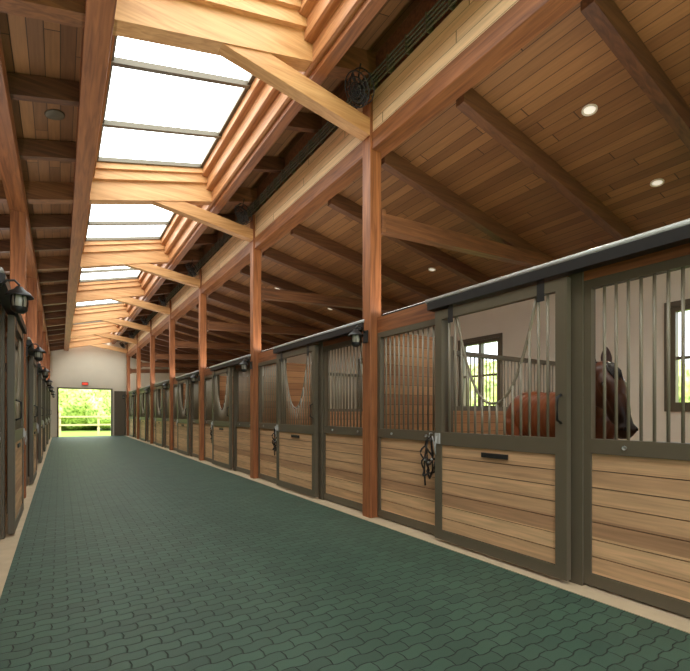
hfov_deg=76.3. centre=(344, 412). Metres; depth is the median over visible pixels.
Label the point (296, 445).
door
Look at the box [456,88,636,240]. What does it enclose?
rafter
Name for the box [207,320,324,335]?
tie beam
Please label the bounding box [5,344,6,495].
wall
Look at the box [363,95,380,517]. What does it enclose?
timber post
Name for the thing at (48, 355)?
timber post
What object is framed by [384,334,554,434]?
wall
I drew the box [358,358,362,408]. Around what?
window
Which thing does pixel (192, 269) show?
fan
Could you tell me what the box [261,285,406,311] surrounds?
tie beam
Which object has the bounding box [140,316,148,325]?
fan
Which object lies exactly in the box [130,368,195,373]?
tie beam
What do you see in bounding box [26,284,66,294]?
rafter
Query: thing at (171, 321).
timber post
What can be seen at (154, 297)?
rafter
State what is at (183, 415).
door
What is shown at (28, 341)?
stall
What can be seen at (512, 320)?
wall
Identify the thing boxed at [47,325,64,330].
rafter
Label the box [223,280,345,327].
rafter
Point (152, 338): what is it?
timber post
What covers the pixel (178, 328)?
rafter
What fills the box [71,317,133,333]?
skylight
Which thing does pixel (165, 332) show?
rafter
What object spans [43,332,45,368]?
timber post
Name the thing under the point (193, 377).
wall lantern
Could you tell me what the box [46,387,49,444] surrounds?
door
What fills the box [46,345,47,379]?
timber post
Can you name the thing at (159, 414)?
door
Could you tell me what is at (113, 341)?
skylight
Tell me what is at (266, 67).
brace
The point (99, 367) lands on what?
wall
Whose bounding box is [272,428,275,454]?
halter
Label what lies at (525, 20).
beam
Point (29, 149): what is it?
rafter
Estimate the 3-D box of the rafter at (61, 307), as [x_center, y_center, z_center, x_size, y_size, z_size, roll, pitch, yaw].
[-10.606,-2.801,12.632,4.370,1.302,0.090,0,0,-33]
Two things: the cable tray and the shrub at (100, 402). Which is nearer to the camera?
the cable tray
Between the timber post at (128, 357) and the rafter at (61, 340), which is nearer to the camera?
the rafter at (61, 340)
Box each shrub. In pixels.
[59,389,109,429]
[59,401,62,421]
[84,390,110,429]
[469,360,496,405]
[679,360,689,401]
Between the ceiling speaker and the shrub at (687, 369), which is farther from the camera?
the shrub at (687, 369)
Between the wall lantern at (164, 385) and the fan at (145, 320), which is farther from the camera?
the fan at (145, 320)
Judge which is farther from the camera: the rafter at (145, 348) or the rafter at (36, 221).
the rafter at (145, 348)
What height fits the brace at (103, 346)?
0.468 m
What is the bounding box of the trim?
[57,387,112,436]
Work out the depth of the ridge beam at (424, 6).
5.03 m
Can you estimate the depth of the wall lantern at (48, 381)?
12.52 m
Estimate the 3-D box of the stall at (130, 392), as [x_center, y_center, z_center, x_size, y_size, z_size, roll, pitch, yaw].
[-10.630,0.050,22.042,0.220,2.340,3.530,0,0,-33]
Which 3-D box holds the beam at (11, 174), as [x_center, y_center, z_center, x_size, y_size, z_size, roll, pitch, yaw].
[-6.805,-2.955,9.561,0.200,0.190,29.750,0,0,-33]
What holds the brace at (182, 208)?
attached to the timber post at (255, 254)
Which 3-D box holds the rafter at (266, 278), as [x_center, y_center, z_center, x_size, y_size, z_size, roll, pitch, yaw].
[-0.698,-2.717,10.338,3.610,0.922,0.100,0,0,-33]
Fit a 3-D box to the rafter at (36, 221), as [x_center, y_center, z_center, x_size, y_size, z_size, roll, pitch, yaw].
[-6.619,-2.801,6.492,4.370,1.302,0.090,0,0,-33]
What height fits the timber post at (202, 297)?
4.900 m
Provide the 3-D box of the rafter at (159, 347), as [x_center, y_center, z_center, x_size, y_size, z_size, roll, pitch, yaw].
[-7.343,-2.717,20.570,3.610,0.922,0.100,0,0,-33]
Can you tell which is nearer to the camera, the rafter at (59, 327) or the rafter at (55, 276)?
the rafter at (55, 276)
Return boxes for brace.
[90,344,126,352]
[95,333,136,343]
[101,318,150,331]
[110,297,169,314]
[125,263,199,288]
[152,201,252,241]
[218,44,369,140]
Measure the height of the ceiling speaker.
0.060 m
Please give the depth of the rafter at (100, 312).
16.30 m
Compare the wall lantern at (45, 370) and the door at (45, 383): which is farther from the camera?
the door at (45, 383)
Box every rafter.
[0,215,71,229]
[0,238,69,252]
[0,239,202,272]
[5,321,135,343]
[5,329,64,340]
[6,272,67,283]
[7,72,78,106]
[17,138,75,161]
[26,278,172,306]
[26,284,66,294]
[26,303,151,327]
[26,304,65,313]
[26,311,65,321]
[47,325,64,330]
[49,339,63,343]
[49,342,63,346]
[50,335,127,350]
[131,355,191,369]
[132,319,142,323]
[133,315,146,320]
[135,353,198,370]
[141,349,191,362]
[142,346,211,363]
[146,342,222,364]
[148,294,164,301]
[155,339,229,361]
[156,334,236,355]
[162,329,249,355]
[163,279,178,283]
[173,264,190,272]
[175,324,262,351]
[177,318,269,344]
[186,310,288,344]
[193,234,216,244]
[196,303,305,339]
[208,292,318,328]
[217,214,234,221]
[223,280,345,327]
[240,265,362,319]
[252,156,283,172]
[262,247,396,302]
[285,112,321,132]
[291,224,442,298]
[328,193,491,284]
[381,151,545,254]
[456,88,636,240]
[581,0,689,150]
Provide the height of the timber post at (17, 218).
4.100 m
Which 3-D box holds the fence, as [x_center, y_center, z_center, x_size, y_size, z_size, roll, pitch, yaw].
[-16.067,0.655,26.577,10.120,1.370,0.160,0,0,-33]
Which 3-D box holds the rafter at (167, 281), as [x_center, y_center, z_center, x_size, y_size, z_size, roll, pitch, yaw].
[-5.306,-3.985,13.164,0.720,0.390,0.090,0,0,-33]
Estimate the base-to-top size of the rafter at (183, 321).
0.922 m
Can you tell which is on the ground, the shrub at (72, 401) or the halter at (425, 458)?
the shrub at (72, 401)
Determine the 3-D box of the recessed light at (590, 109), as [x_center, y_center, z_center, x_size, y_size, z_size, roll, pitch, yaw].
[2.383,-2.952,4.278,0.138,0.039,0.139,0,0,-24]
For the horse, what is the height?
1.798 m
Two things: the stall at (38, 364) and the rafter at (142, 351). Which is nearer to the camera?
the stall at (38, 364)
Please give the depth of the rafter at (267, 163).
7.06 m
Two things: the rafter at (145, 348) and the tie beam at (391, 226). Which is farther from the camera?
the rafter at (145, 348)
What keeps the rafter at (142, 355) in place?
on the wall at (512, 320)
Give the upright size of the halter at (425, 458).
0.526 m
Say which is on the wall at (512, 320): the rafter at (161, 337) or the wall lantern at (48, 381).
the rafter at (161, 337)
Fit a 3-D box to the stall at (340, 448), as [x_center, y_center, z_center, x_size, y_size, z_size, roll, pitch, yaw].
[-0.663,0.050,6.694,0.220,2.340,3.530,0,0,-33]
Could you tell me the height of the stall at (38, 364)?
2.340 m
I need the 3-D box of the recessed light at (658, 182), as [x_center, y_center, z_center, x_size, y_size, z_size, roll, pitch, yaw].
[3.608,-2.660,5.073,0.138,0.039,0.139,0,0,-24]
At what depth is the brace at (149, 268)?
10.78 m
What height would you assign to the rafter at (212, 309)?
0.922 m
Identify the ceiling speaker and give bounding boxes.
[44,109,64,119]
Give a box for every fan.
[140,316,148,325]
[158,292,167,306]
[186,259,198,276]
[234,199,251,224]
[344,63,374,107]
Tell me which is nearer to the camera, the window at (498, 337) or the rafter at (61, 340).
the window at (498, 337)
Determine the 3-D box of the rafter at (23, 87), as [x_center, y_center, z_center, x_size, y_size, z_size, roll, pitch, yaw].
[-4.625,-2.801,3.423,4.370,1.302,0.090,0,0,-33]
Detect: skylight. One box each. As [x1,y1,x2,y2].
[70,332,121,343]
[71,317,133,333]
[74,296,149,318]
[77,263,174,298]
[82,204,219,266]
[93,35,322,209]
[299,0,386,80]
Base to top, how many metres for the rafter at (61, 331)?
1.302 m
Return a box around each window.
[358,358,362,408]
[458,333,502,406]
[664,299,689,411]
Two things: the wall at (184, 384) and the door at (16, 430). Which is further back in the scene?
the wall at (184, 384)
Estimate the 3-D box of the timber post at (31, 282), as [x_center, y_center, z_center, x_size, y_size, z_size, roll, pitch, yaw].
[-6.677,-0.830,9.364,0.180,4.100,0.180,0,0,-33]
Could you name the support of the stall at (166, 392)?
on the floor
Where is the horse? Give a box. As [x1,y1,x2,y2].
[506,347,637,438]
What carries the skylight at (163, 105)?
attached to the ceiling at (31, 46)
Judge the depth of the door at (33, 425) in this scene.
7.40 m
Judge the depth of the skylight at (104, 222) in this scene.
9.37 m
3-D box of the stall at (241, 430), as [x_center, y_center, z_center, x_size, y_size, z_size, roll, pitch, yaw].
[-2.656,0.050,9.764,0.220,2.340,3.530,0,0,-33]
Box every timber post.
[10,210,25,497]
[27,277,36,347]
[37,311,42,368]
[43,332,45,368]
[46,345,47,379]
[48,355,49,378]
[127,344,129,435]
[136,334,140,438]
[150,320,154,443]
[169,300,174,449]
[199,269,206,460]
[250,215,260,478]
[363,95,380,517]
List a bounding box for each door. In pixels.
[8,315,26,533]
[29,356,38,483]
[38,372,43,462]
[43,382,47,451]
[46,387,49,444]
[49,391,51,439]
[114,391,125,434]
[129,394,133,436]
[140,390,146,440]
[155,386,163,446]
[176,379,189,454]
[211,367,232,468]
[275,344,317,497]
[432,277,570,580]
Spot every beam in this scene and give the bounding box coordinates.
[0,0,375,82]
[0,34,49,354]
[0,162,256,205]
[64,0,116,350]
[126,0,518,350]
[126,0,581,356]
[128,0,462,337]
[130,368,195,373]
[141,362,215,367]
[155,353,239,359]
[175,340,274,350]
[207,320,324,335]
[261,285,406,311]
[381,209,554,267]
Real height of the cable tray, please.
0.185 m
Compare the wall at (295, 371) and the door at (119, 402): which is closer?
the wall at (295, 371)
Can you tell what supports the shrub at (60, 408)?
on the ground
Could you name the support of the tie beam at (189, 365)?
attached to the wall at (512, 320)
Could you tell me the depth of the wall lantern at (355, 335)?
5.03 m
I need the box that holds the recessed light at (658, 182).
[650,178,664,186]
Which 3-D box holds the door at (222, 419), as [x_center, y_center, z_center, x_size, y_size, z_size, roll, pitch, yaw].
[-2.782,0.085,9.799,0.117,2.210,1.326,0,0,-33]
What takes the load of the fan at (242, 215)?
attached to the brace at (182, 208)
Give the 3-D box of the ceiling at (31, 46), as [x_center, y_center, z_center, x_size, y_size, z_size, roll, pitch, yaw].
[-6.793,-3.339,9.569,7.430,1.938,29.750,0,0,-33]
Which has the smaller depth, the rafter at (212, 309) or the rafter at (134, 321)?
the rafter at (212, 309)
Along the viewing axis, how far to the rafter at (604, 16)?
3.60 m
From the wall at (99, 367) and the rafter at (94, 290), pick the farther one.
the wall at (99, 367)
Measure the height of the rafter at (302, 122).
0.390 m
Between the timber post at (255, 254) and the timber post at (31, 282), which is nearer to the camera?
the timber post at (255, 254)
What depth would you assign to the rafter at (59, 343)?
20.78 m
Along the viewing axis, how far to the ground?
28.69 m
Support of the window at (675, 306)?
in the wall at (512, 320)
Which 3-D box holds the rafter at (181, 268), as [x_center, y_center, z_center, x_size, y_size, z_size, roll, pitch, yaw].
[-4.641,-3.985,12.141,0.720,0.390,0.090,0,0,-33]
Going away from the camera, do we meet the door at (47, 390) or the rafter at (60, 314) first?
the rafter at (60, 314)
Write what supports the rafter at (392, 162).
on the wall at (512, 320)
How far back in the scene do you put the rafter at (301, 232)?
7.92 m
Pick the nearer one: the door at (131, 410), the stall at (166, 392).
the stall at (166, 392)
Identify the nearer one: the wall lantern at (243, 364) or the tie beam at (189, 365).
the wall lantern at (243, 364)
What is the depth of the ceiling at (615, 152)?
5.13 m
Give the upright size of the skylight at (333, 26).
0.820 m
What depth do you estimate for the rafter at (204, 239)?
10.13 m
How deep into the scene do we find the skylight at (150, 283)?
12.79 m
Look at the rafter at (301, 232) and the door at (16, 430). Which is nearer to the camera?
the door at (16, 430)
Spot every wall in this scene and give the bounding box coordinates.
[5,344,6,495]
[50,341,187,436]
[134,395,134,434]
[183,383,185,408]
[220,268,689,442]
[220,376,247,421]
[266,363,362,426]
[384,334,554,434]
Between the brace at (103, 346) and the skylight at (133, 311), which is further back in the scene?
the brace at (103, 346)
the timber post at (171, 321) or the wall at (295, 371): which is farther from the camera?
the timber post at (171, 321)
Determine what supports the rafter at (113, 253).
on the beam at (11, 174)
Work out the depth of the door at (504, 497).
3.49 m
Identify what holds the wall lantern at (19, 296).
attached to the timber post
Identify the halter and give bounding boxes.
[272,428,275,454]
[420,433,434,484]
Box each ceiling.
[0,0,421,314]
[134,0,689,361]
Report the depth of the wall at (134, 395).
23.73 m
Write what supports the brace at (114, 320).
attached to the timber post at (152, 338)
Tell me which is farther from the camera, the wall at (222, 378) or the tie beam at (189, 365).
the tie beam at (189, 365)
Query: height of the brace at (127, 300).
0.468 m
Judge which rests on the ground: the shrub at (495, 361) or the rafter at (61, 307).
the shrub at (495, 361)
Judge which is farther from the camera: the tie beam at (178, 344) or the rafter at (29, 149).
the tie beam at (178, 344)
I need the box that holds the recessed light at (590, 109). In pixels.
[581,104,597,115]
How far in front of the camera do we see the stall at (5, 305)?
4.23 m
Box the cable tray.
[125,0,456,344]
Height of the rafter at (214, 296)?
0.922 m
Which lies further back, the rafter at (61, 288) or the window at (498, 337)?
the rafter at (61, 288)
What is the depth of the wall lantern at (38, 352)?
6.38 m
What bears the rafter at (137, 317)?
attached to the ridge beam at (424, 6)
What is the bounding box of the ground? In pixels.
[59,428,110,436]
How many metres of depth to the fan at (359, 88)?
4.82 m
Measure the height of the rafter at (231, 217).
0.390 m
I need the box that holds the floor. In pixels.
[0,435,689,670]
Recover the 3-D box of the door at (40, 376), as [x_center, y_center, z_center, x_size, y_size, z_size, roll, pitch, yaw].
[-7.608,0.085,11.028,0.117,2.210,1.326,0,0,-33]
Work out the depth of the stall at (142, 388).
18.43 m
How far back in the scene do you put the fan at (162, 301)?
14.01 m
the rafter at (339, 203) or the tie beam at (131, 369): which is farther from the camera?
the tie beam at (131, 369)
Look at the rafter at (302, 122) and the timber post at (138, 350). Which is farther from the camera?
the timber post at (138, 350)
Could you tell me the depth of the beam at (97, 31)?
4.74 m
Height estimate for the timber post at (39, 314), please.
4.100 m
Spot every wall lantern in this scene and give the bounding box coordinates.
[0,279,33,313]
[26,343,45,360]
[37,366,49,377]
[43,378,52,385]
[162,382,169,389]
[190,373,199,382]
[239,358,251,371]
[348,325,367,346]
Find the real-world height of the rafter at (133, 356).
0.922 m
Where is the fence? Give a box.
[59,412,110,435]
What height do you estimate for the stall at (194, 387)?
2.340 m
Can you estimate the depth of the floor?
3.00 m
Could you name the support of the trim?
attached to the wall at (99, 367)
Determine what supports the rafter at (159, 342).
attached to the ceiling at (615, 152)
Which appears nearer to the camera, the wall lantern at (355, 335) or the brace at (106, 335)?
the wall lantern at (355, 335)
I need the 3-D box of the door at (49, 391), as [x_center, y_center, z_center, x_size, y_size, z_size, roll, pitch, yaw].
[-13.588,0.085,20.237,0.117,2.210,1.326,0,0,-33]
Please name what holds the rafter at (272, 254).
on the wall at (512, 320)
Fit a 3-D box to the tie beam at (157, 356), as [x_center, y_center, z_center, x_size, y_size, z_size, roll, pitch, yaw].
[-6.043,-2.325,18.504,3.680,0.410,0.180,0,0,-33]
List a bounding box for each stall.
[0,267,26,539]
[26,337,38,485]
[37,362,42,459]
[129,389,136,437]
[139,385,149,441]
[153,379,168,447]
[173,370,198,457]
[204,354,250,474]
[258,319,363,510]
[377,218,689,616]
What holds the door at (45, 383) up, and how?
attached to the stall
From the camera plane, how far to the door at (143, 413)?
18.89 m
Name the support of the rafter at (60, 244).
attached to the ceiling at (31, 46)
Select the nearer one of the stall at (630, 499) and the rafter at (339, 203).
the stall at (630, 499)
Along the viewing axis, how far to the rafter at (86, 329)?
19.34 m
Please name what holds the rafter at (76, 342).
on the beam at (11, 174)

